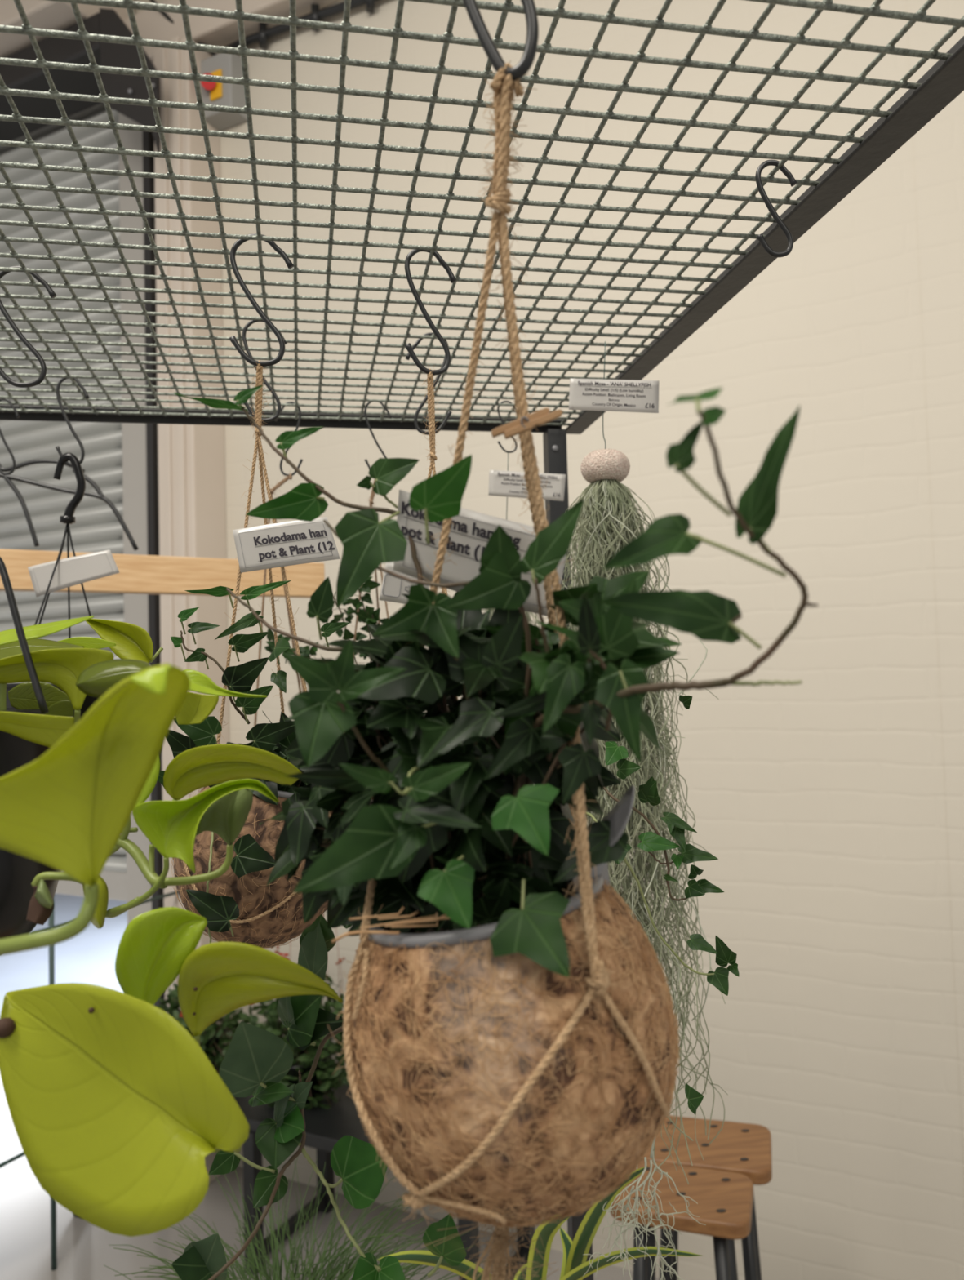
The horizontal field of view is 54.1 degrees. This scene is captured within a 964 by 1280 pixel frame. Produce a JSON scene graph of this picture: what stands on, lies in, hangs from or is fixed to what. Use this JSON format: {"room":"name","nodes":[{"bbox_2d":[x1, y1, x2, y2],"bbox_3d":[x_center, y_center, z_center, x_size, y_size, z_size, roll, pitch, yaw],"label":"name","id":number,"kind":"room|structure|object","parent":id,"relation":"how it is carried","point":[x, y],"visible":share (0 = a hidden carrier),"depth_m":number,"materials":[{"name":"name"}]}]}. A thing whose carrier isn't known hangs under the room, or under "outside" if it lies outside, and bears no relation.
{"room":"plant shop","nodes":[
{"label":"plant shop","id":0,"kind":"room"},
{"bbox_2d":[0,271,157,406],"label":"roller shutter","id":1,"kind":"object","parent":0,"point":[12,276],"depth_m":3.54,"materials":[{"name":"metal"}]},
{"bbox_2d":[133,0,143,14],"bbox_3d":[-2.432,-2.352,4.148,2.814,0.400,0.219,-3,-3,27],"label":"lintel","id":2,"kind":"object","parent":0,"point":[135,11],"depth_m":3.42,"materials":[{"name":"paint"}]},
{"bbox_2d":[0,420,159,555],"label":"roller shutter","id":3,"kind":"object","parent":2,"relation":"attached to","point":[119,464],"depth_m":3.52,"materials":[{"name":"metal"}]},
{"bbox_2d":[0,102,126,872],"bbox_3d":[-2.405,-0.629,4.013,2.600,3.061,0.052,-3,-3,27],"label":"roller shutter","id":4,"kind":"object","parent":3,"relation":"hanging from","point":[96,528],"depth_m":3.60,"materials":[{"name":"metal"}]},
{"bbox_2d":[13,591,160,656],"label":"roller shutter","id":5,"kind":"object","parent":2,"relation":"attached to","point":[143,611],"depth_m":3.49,"materials":[{"name":"metal"}]},
{"bbox_2d":[99,847,152,902],"label":"roller shutter","id":6,"kind":"object","parent":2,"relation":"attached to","point":[124,880],"depth_m":3.38,"materials":[{"name":"metal"}]},
{"bbox_2d":[0,1075,659,1279],"bbox_3d":[-1.936,1.650,-0.139,9.000,0.100,7.240,-3,-3,27],"label":"floor","id":7,"kind":"structure","parent":0,"point":[83,1249],"depth_m":2.69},
{"bbox_2d":[0,890,178,1271],"bbox_3d":[-1.431,1.187,2.600,0.507,1.039,1.440,-3,-3,27],"label":"metal rack","id":8,"kind":"object","parent":7,"relation":"on","point":[51,925],"visible":0.1,"depth_m":2.55,"materials":[{"name":"black"}]},
{"bbox_2d":[73,1051,534,1279],"bbox_3d":[-0.538,1.487,2.675,1.345,0.397,0.368,-3,-3,27],"label":"plant stand","id":9,"kind":"object","parent":7,"relation":"on","point":[324,1127],"visible":0.13,"depth_m":2.52,"materials":[{"name":"black metal"}]},
{"bbox_2d":[157,982,248,1074],"bbox_3d":[-0.851,1.206,2.846,0.372,0.408,0.227,-4,-3,38],"label":"flowering shrub","id":10,"kind":"object","parent":9,"relation":"on","point":[212,1039],"visible":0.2,"depth_m":2.80,"materials":[{"name":"green plant"}]},
{"bbox_2d":[200,1023,226,1069],"bbox_3d":[-0.850,1.244,2.845,0.160,0.120,0.160,-1,-3,-11],"label":"flowering shrub","id":11,"kind":"object","parent":10,"relation":"on","point":[214,1049],"depth_m":2.80,"materials":[{"name":"plant"}]},
{"bbox_2d":[238,914,350,1108],"bbox_3d":[-0.514,1.043,2.657,0.338,0.605,0.307,-1,-3,-11],"label":"potted plant","id":12,"kind":"object","parent":9,"relation":"on","point":[303,1060],"visible":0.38,"depth_m":2.60,"materials":[{"name":"green plant"}]},
{"bbox_2d":[278,952,289,959],"bbox_3d":[-0.551,0.884,2.619,0.034,0.031,0.030,-1,-3,-11],"label":"flower","id":13,"kind":"object","parent":12,"relation":"on","point":[281,953],"depth_m":2.62,"materials":[{"name":"plant"}]},
{"bbox_2d":[284,1055,329,1104],"bbox_3d":[-0.506,1.226,2.649,0.160,0.120,0.160,-1,-3,-11],"label":"flowering shrub","id":14,"kind":"object","parent":12,"relation":"on","point":[291,1077],"depth_m":2.59,"materials":[{"name":"plant"}]},
{"bbox_2d":[0,0,963,1279],"bbox_3d":[-0.370,0.629,0.365,1.342,1.897,1.418,-1,-3,-11],"label":"shelf","id":15,"kind":"object","parent":7,"relation":"on","point":[944,82],"visible":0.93,"depth_m":0.64,"materials":[{"name":"grey metal"}]},
{"bbox_2d":[0,398,19,475],"bbox_3d":[-0.526,-0.225,1.044,0.030,0.086,0.004,-2,-3,0],"label":"s-hook","id":16,"kind":"object","parent":15,"relation":"hanging from","point":[1,399],"visible":0.98,"depth_m":1.04,"materials":[{"name":"black metal"}]},
{"bbox_2d":[0,266,56,387],"bbox_3d":[-0.351,-0.240,0.724,0.050,0.095,0.005,-2,-3,0],"label":"s-hook","id":17,"kind":"object","parent":15,"relation":"hanging from","point":[51,291],"visible":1,"depth_m":0.72,"materials":[{"name":"black metal"}]},
{"bbox_2d":[0,707,61,938],"bbox_3d":[-0.291,0.106,0.500,0.138,0.137,0.138,-1,-3,-11],"label":"pot","id":18,"kind":"object","parent":15,"relation":"hanging from","point":[26,734],"depth_m":0.47,"materials":[{"name":"black plastic"}]},
{"bbox_2d":[55,377,89,466],"bbox_3d":[-0.424,-0.226,0.977,0.036,0.095,0.004,-2,-3,0],"label":"s-hook","id":19,"kind":"object","parent":15,"relation":"hanging from","point":[86,396],"visible":1,"depth_m":0.98,"materials":[{"name":"black metal"}]},
{"bbox_2d":[6,453,100,719],"bbox_3d":[-0.433,-0.026,0.978,0.136,0.333,0.136,-1,-3,-11],"label":"hanging pot","id":20,"kind":"object","parent":19,"relation":"hanging from","point":[68,518],"visible":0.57,"depth_m":0.97,"materials":[{"name":"black plastic"}]},
{"bbox_2d":[27,549,119,596],"bbox_3d":[-0.419,-0.069,0.968,0.094,0.047,0.006,-2,-3,1],"label":"paper sign","id":21,"kind":"object","parent":20,"relation":"attached to","point":[77,570],"visible":1,"depth_m":0.97,"materials":[{"name":"white"}]},
{"bbox_2d":[0,556,342,1236],"bbox_3d":[-0.188,-0.036,0.437,0.389,0.532,0.181,-4,-3,43],"label":"pothos","id":22,"kind":"object","parent":15,"relation":"hanging from","point":[117,1111],"visible":1,"depth_m":0.37,"materials":[{"name":"green plant"}]},
{"bbox_2d":[0,1017,16,1038],"bbox_3d":[-0.188,0.153,0.372,0.008,0.008,0.008,-1,-3,-11],"label":"spot","id":23,"kind":"object","parent":22,"relation":"on","point":[7,1024],"depth_m":0.37,"materials":[{"name":"brown"}]},
{"bbox_2d":[88,1007,94,1013],"bbox_3d":[-0.151,0.143,0.366,0.002,0.002,0.002,-1,-3,-11],"label":"spot","id":24,"kind":"object","parent":22,"relation":"on","point":[91,1010],"depth_m":0.37,"materials":[{"name":"brown"}]},
{"bbox_2d":[229,233,293,366],"bbox_3d":[-0.160,-0.246,0.683,0.048,0.098,0.005,-2,-3,0],"label":"s-hook","id":25,"kind":"object","parent":15,"relation":"hanging from","point":[233,339],"visible":1,"depth_m":0.68,"materials":[{"name":"black metal"}]},
{"bbox_2d":[242,320,287,422],"bbox_3d":[-0.193,-0.240,0.839,0.041,0.094,0.004,-2,-3,0],"label":"s-hook","id":26,"kind":"object","parent":15,"relation":"hanging from","point":[251,322],"visible":0.75,"depth_m":0.84,"materials":[{"name":"black metal"}]},
{"bbox_2d":[274,401,302,475],"bbox_3d":[-0.222,-0.231,1.085,0.032,0.087,0.003,-2,-3,0],"label":"s-hook","id":27,"kind":"object","parent":15,"relation":"hanging from","point":[282,407],"visible":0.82,"depth_m":1.08,"materials":[{"name":"black metal"}]},
{"bbox_2d":[364,401,391,469],"bbox_3d":[-0.119,-0.233,1.086,0.033,0.089,0.003,-2,-3,0],"label":"s-hook","id":28,"kind":"object","parent":15,"relation":"hanging from","point":[368,402],"visible":0.72,"depth_m":1.08,"materials":[{"name":"black metal"}]},
{"bbox_2d":[404,332,452,435],"bbox_3d":[-0.050,-0.240,0.884,0.043,0.097,0.004,-2,-3,0],"label":"s-hook","id":29,"kind":"object","parent":15,"relation":"hanging from","point":[408,356],"visible":0.7,"depth_m":0.88,"materials":[{"name":"black metal"}]},
{"bbox_2d":[404,248,457,375],"bbox_3d":[-0.038,-0.248,0.711,0.041,0.098,0.005,-1,-3,-15],"label":"s-hook","id":30,"kind":"object","parent":15,"relation":"hanging from","point":[411,253],"visible":1,"depth_m":0.71,"materials":[{"name":"black metal"}]},
{"bbox_2d":[171,694,738,1279],"bbox_3d":[-0.045,0.191,0.594,0.312,0.302,0.280,1,-3,-42],"label":"ivy","id":31,"kind":"object","parent":15,"relation":"in","point":[255,1062],"visible":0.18,"depth_m":0.49,"materials":[{"name":"green plant"}]},
{"bbox_2d":[157,580,349,949],"bbox_3d":[-0.145,0.097,0.646,0.160,0.253,0.210,-1,-3,-7],"label":"ivy","id":32,"kind":"object","parent":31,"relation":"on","point":[242,892],"visible":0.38,"depth_m":0.63,"materials":[{"name":"green plant"}]},
{"bbox_2d":[173,360,330,924],"bbox_3d":[-0.167,0.001,0.686,0.112,0.403,0.135,0,-3,-27],"label":"hanger","id":33,"kind":"object","parent":32,"relation":"on","point":[259,398],"visible":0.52,"depth_m":0.68,"materials":[{"name":"fabric"}]},
{"bbox_2d":[232,516,340,573],"bbox_3d":[-0.139,-0.068,0.667,0.076,0.038,0.005,-2,-3,0],"label":"paper sign","id":34,"kind":"object","parent":33,"relation":"attached to","point":[297,542],"visible":1,"depth_m":0.67,"materials":[{"name":"white paper"}]},
{"bbox_2d":[419,364,457,698],"bbox_3d":[-0.039,0.000,0.716,0.127,0.410,0.126,1,-3,-43],"label":"hanger","id":35,"kind":"object","parent":31,"relation":"on","point":[431,408],"visible":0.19,"depth_m":0.71,"materials":[{"name":"fabric"}]},
{"bbox_2d":[173,385,818,1227],"bbox_3d":[0.007,0.050,0.350,0.161,0.337,0.265,0,-3,-35],"label":"ivy","id":36,"kind":"object","parent":15,"relation":"hanging from","point":[473,963],"visible":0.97,"depth_m":0.33,"materials":[{"name":"green plant"}]},
{"bbox_2d":[378,561,428,604],"bbox_3d":[-0.039,-0.028,0.470,0.026,0.024,0.001,-2,-3,0],"label":"paper tag","id":37,"kind":"object","parent":36,"relation":"attached to","point":[393,588],"visible":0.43,"depth_m":0.47,"materials":[{"name":"white plastic"}]},
{"bbox_2d":[327,59,679,1279],"bbox_3d":[0.014,0.031,0.358,0.136,0.507,0.105,0,-3,-34],"label":"hanger","id":38,"kind":"object","parent":36,"relation":"attached to","point":[503,86],"visible":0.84,"depth_m":0.35,"materials":[{"name":"fabric"}]},
{"bbox_2d":[393,489,566,616],"bbox_3d":[-0.001,-0.037,0.401,0.077,0.056,0.013,-2,-3,4],"label":"paper sign","id":39,"kind":"object","parent":38,"relation":"attached to","point":[470,534],"visible":0.52,"depth_m":0.40,"materials":[{"name":"white paper"}]},
{"bbox_2d":[491,407,563,439],"bbox_3d":[0.017,-0.080,0.348,0.027,0.011,0.005,-2,-3,1],"label":"peg","id":40,"kind":"object","parent":38,"relation":"attached to","point":[539,418],"visible":1,"depth_m":0.35,"materials":[{"name":"brown wood"}]},
{"bbox_2d":[462,0,538,81],"bbox_3d":[0.006,-0.262,0.358,0.040,0.104,0.006,-2,-3,20],"label":"s-hook","id":41,"kind":"object","parent":15,"relation":"hanging from","point":[491,51],"visible":1,"depth_m":0.35,"materials":[{"name":"black metal"}]},
{"bbox_2d":[497,400,517,453],"bbox_3d":[0.031,-0.249,1.105,0.027,0.062,0.003,-2,-3,0],"label":"s-hook","id":42,"kind":"object","parent":15,"relation":"hanging from","point":[503,402],"visible":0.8,"depth_m":1.10,"materials":[{"name":"black metal"}]},
{"bbox_2d":[481,453,539,785],"bbox_3d":[0.029,0.030,1.103,0.167,0.498,0.176,-1,-3,-11],"label":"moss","id":43,"kind":"object","parent":42,"relation":"hanging from","point":[529,619],"visible":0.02,"depth_m":1.10,"materials":[{"name":"green plant"}]},
{"bbox_2d":[264,576,426,734],"bbox_3d":[-0.122,0.082,1.088,0.249,0.337,0.117,-1,-3,-14],"label":"ivy","id":44,"kind":"object","parent":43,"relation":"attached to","point":[367,615],"visible":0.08,"depth_m":1.08,"materials":[{"name":"green plant"}]},
{"bbox_2d":[351,480,390,640],"bbox_3d":[-0.124,0.017,1.094,0.126,0.417,0.118,-2,-3,1],"label":"hanger","id":45,"kind":"object","parent":44,"relation":"on","point":[372,495],"visible":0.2,"depth_m":1.08,"materials":[{"name":"fabric"}]},
{"bbox_3d":[-0.215,0.170,1.085,0.129,0.174,0.117,-1,-3,-11],"label":"ivy","id":46,"kind":"object","parent":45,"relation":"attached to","visible":0},
{"bbox_2d":[253,471,303,726],"bbox_3d":[-0.225,0.019,1.091,0.117,0.427,0.122,-1,-3,-20],"label":"hanger","id":47,"kind":"object","parent":46,"relation":"on","point":[280,483],"visible":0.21,"depth_m":1.08,"materials":[{"name":"fabric"}]},
{"bbox_2d":[488,470,565,501],"bbox_3d":[0.053,-0.180,1.099,0.091,0.039,0.002,-2,-3,0],"label":"paper sign","id":48,"kind":"object","parent":43,"relation":"attached to","point":[501,483],"visible":0.78,"depth_m":1.10,"materials":[{"name":"white paper"}]},
{"bbox_2d":[555,341,728,1279],"bbox_3d":[0.123,0.145,0.884,0.187,0.864,0.198,-1,-3,-17],"label":"moss","id":49,"kind":"object","parent":15,"relation":"hanging from","point":[607,519],"visible":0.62,"depth_m":0.87,"materials":[{"name":"green plant"}]},
{"bbox_2d":[568,378,658,413],"bbox_3d":[0.126,-0.233,0.901,0.087,0.035,0.002,-2,-3,0],"label":"paper sign","id":50,"kind":"object","parent":49,"relation":"attached to","point":[585,394],"visible":1,"depth_m":0.90,"materials":[{"name":"white paper"}]},
{"bbox_2d":[755,160,797,257],"bbox_3d":[0.188,-0.276,0.604,0.028,0.064,0.004,-2,-3,0],"label":"s-hook","id":51,"kind":"object","parent":15,"relation":"hanging from","point":[793,181],"visible":1,"depth_m":0.60,"materials":[{"name":"black metal"}]},
{"bbox_3d":[-0.259,0.929,0.801,0.862,0.020,0.520,-1,-3,-11],"label":"shelf board","id":52,"kind":"object","parent":15,"relation":"attached to","visible":0},
{"bbox_2d":[104,1156,492,1279],"bbox_3d":[-0.214,0.773,1.017,0.443,0.308,0.476,-3,-3,29],"label":"potted sedge","id":53,"kind":"object","parent":52,"relation":"on","point":[346,1274],"visible":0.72,"depth_m":1.10,"materials":[{"name":"green plant"}]},
{"bbox_2d":[376,1165,701,1279],"bbox_3d":[0.063,0.700,0.929,0.299,0.431,0.152,-2,-3,8],"label":"plant","id":54,"kind":"object","parent":52,"relation":"on","point":[575,1265],"visible":0.79,"depth_m":0.89,"materials":[{"name":"plant"}]},
{"bbox_2d":[609,1160,753,1279],"bbox_3d":[0.372,1.306,1.702,0.243,0.622,0.178,-2,-3,18],"label":"wooden stool","id":55,"kind":"object","parent":7,"relation":"on","point":[724,1199],"visible":0.72,"depth_m":1.68,"materials":[{"name":"brown wood"}]},
{"bbox_2d":[642,1115,772,1279],"bbox_3d":[0.457,1.311,1.879,0.252,0.622,0.198,-2,-3,17],"label":"wooden stool","id":56,"kind":"object","parent":7,"relation":"on","point":[744,1148],"visible":0.73,"depth_m":1.85,"materials":[{"name":"brown wood"}]},
{"bbox_2d":[142,0,963,1279],"bbox_3d":[1.101,-0.554,2.303,4.986,4.350,0.222,-3,-3,27],"label":"wall","id":57,"kind":"structure","parent":0,"point":[820,802],"depth_m":2.35,"materials":[{"name":"paint"}]},
{"bbox_2d":[0,0,133,57],"bbox_3d":[-2.606,-2.228,3.907,2.880,0.360,0.320,-3,-3,27],"label":"trim","id":58,"kind":"structure","parent":57,"relation":"attached to","point":[41,14],"depth_m":3.22,"materials":[{"name":"beige paint"}]},
{"bbox_2d":[160,47,177,989],"bbox_3d":[-1.011,-0.136,3.065,0.019,3.700,0.008,-3,-3,27],"label":"trim","id":59,"kind":"structure","parent":57,"relation":"attached to","point":[163,81],"depth_m":3.08,"materials":[{"name":"beige paint"}]},
{"bbox_2d":[171,36,190,909],"bbox_3d":[-0.960,-0.139,3.037,0.028,3.700,0.012,-3,-3,27],"label":"trim","id":60,"kind":"structure","parent":57,"relation":"attached to","point":[175,53],"depth_m":3.06,"materials":[{"name":"beige paint"}]},
{"bbox_2d":[153,36,232,1183],"bbox_3d":[-0.953,-0.135,3.124,0.157,3.700,0.150,-3,-3,27],"label":"trim","id":61,"kind":"structure","parent":57,"relation":"attached to","point":[206,512],"depth_m":3.10,"materials":[{"name":"beige paint"}]},
{"bbox_2d":[200,53,248,131],"bbox_3d":[-0.874,-1.839,3.139,0.134,0.200,0.144,-3,-3,27],"label":"switch","id":62,"kind":"object","parent":57,"relation":"attached to","point":[219,64],"visible":0.69,"depth_m":3.12,"materials":[{"name":"grey plastic"}]},
{"bbox_2d":[149,0,216,56],"bbox_3d":[-1.013,-2.071,3.202,0.257,0.274,0.021,-2,-3,8],"label":"cable","id":63,"kind":"object","parent":62,"relation":"attached to","point":[165,15],"visible":0.42,"depth_m":3.21,"materials":[{"name":"black metal"}]},
{"bbox_2d":[123,0,338,63],"bbox_3d":[-1.893,-2.056,3.686,3.535,0.180,0.100,-3,-3,27],"label":"trim","id":64,"kind":"structure","parent":57,"relation":"attached to","point":[207,30],"depth_m":3.15,"materials":[{"name":"beige paint"}]},
{"bbox_2d":[226,0,377,48],"bbox_3d":[-0.501,-1.990,3.002,0.842,0.086,0.046,-3,-3,27],"label":"conduit","id":65,"kind":"object","parent":57,"relation":"attached to","point":[264,33],"visible":0.74,"depth_m":3.02,"materials":[{"name":"black metal"}]},
{"bbox_3d":[-0.823,0.684,1.367,0.040,1.900,0.040,-1,-3,-11],"label":"upright","id":66,"kind":"object","parent":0,"visible":0},
{"bbox_2d":[0,548,324,598],"bbox_3d":[-0.585,-0.112,1.611,0.661,0.064,0.031,0,-3,-31],"label":"wooden plank","id":67,"kind":"object","parent":66,"relation":"attached to","point":[139,574],"visible":0.61,"depth_m":1.62,"materials":[{"name":"brown wood"}]},
{"bbox_2d":[0,472,138,551],"bbox_3d":[-0.589,-0.182,1.319,0.216,0.120,0.009,-2,-3,-1],"label":"cable","id":68,"kind":"object","parent":67,"relation":"hanging from","point":[104,499],"visible":0.94,"depth_m":1.32,"materials":[{"name":"black metal"}]},
{"bbox_2d":[3,475,39,546],"bbox_3d":[-0.644,-0.181,1.320,0.048,0.102,0.007,-1,-3,-6],"label":"cable","id":69,"kind":"object","parent":68,"relation":"attached to","point":[8,481],"visible":1,"depth_m":1.32,"materials":[{"name":"black metal"}]},
{"bbox_2d":[72,469,104,497],"bbox_3d":[-0.550,-0.219,1.320,0.044,0.044,0.007,-1,-3,-3],"label":"cable","id":70,"kind":"object","parent":68,"relation":"attached to","point":[87,479],"visible":0.73,"depth_m":1.32,"materials":[{"name":"black rubber"}]},
{"bbox_2d":[0,458,84,473],"bbox_3d":[-0.624,-0.252,1.321,0.137,0.043,0.008,-2,-3,-1],"label":"cable","id":71,"kind":"object","parent":70,"relation":"attached to","point":[40,460],"visible":0.68,"depth_m":1.32,"materials":[{"name":"black rubber"}]},
{"label":"outside","id":72,"kind":"structure","parent":0,"visible":0},
{"bbox_2d":[0,893,127,1014],"bbox_3d":[0.339,1.953,7.671,15.000,0.100,8.760,-3,-3,27],"label":"window","id":73,"kind":"structure","parent":72,"point":[89,957],"depth_m":5.61,"materials":[{"name":"glass"}]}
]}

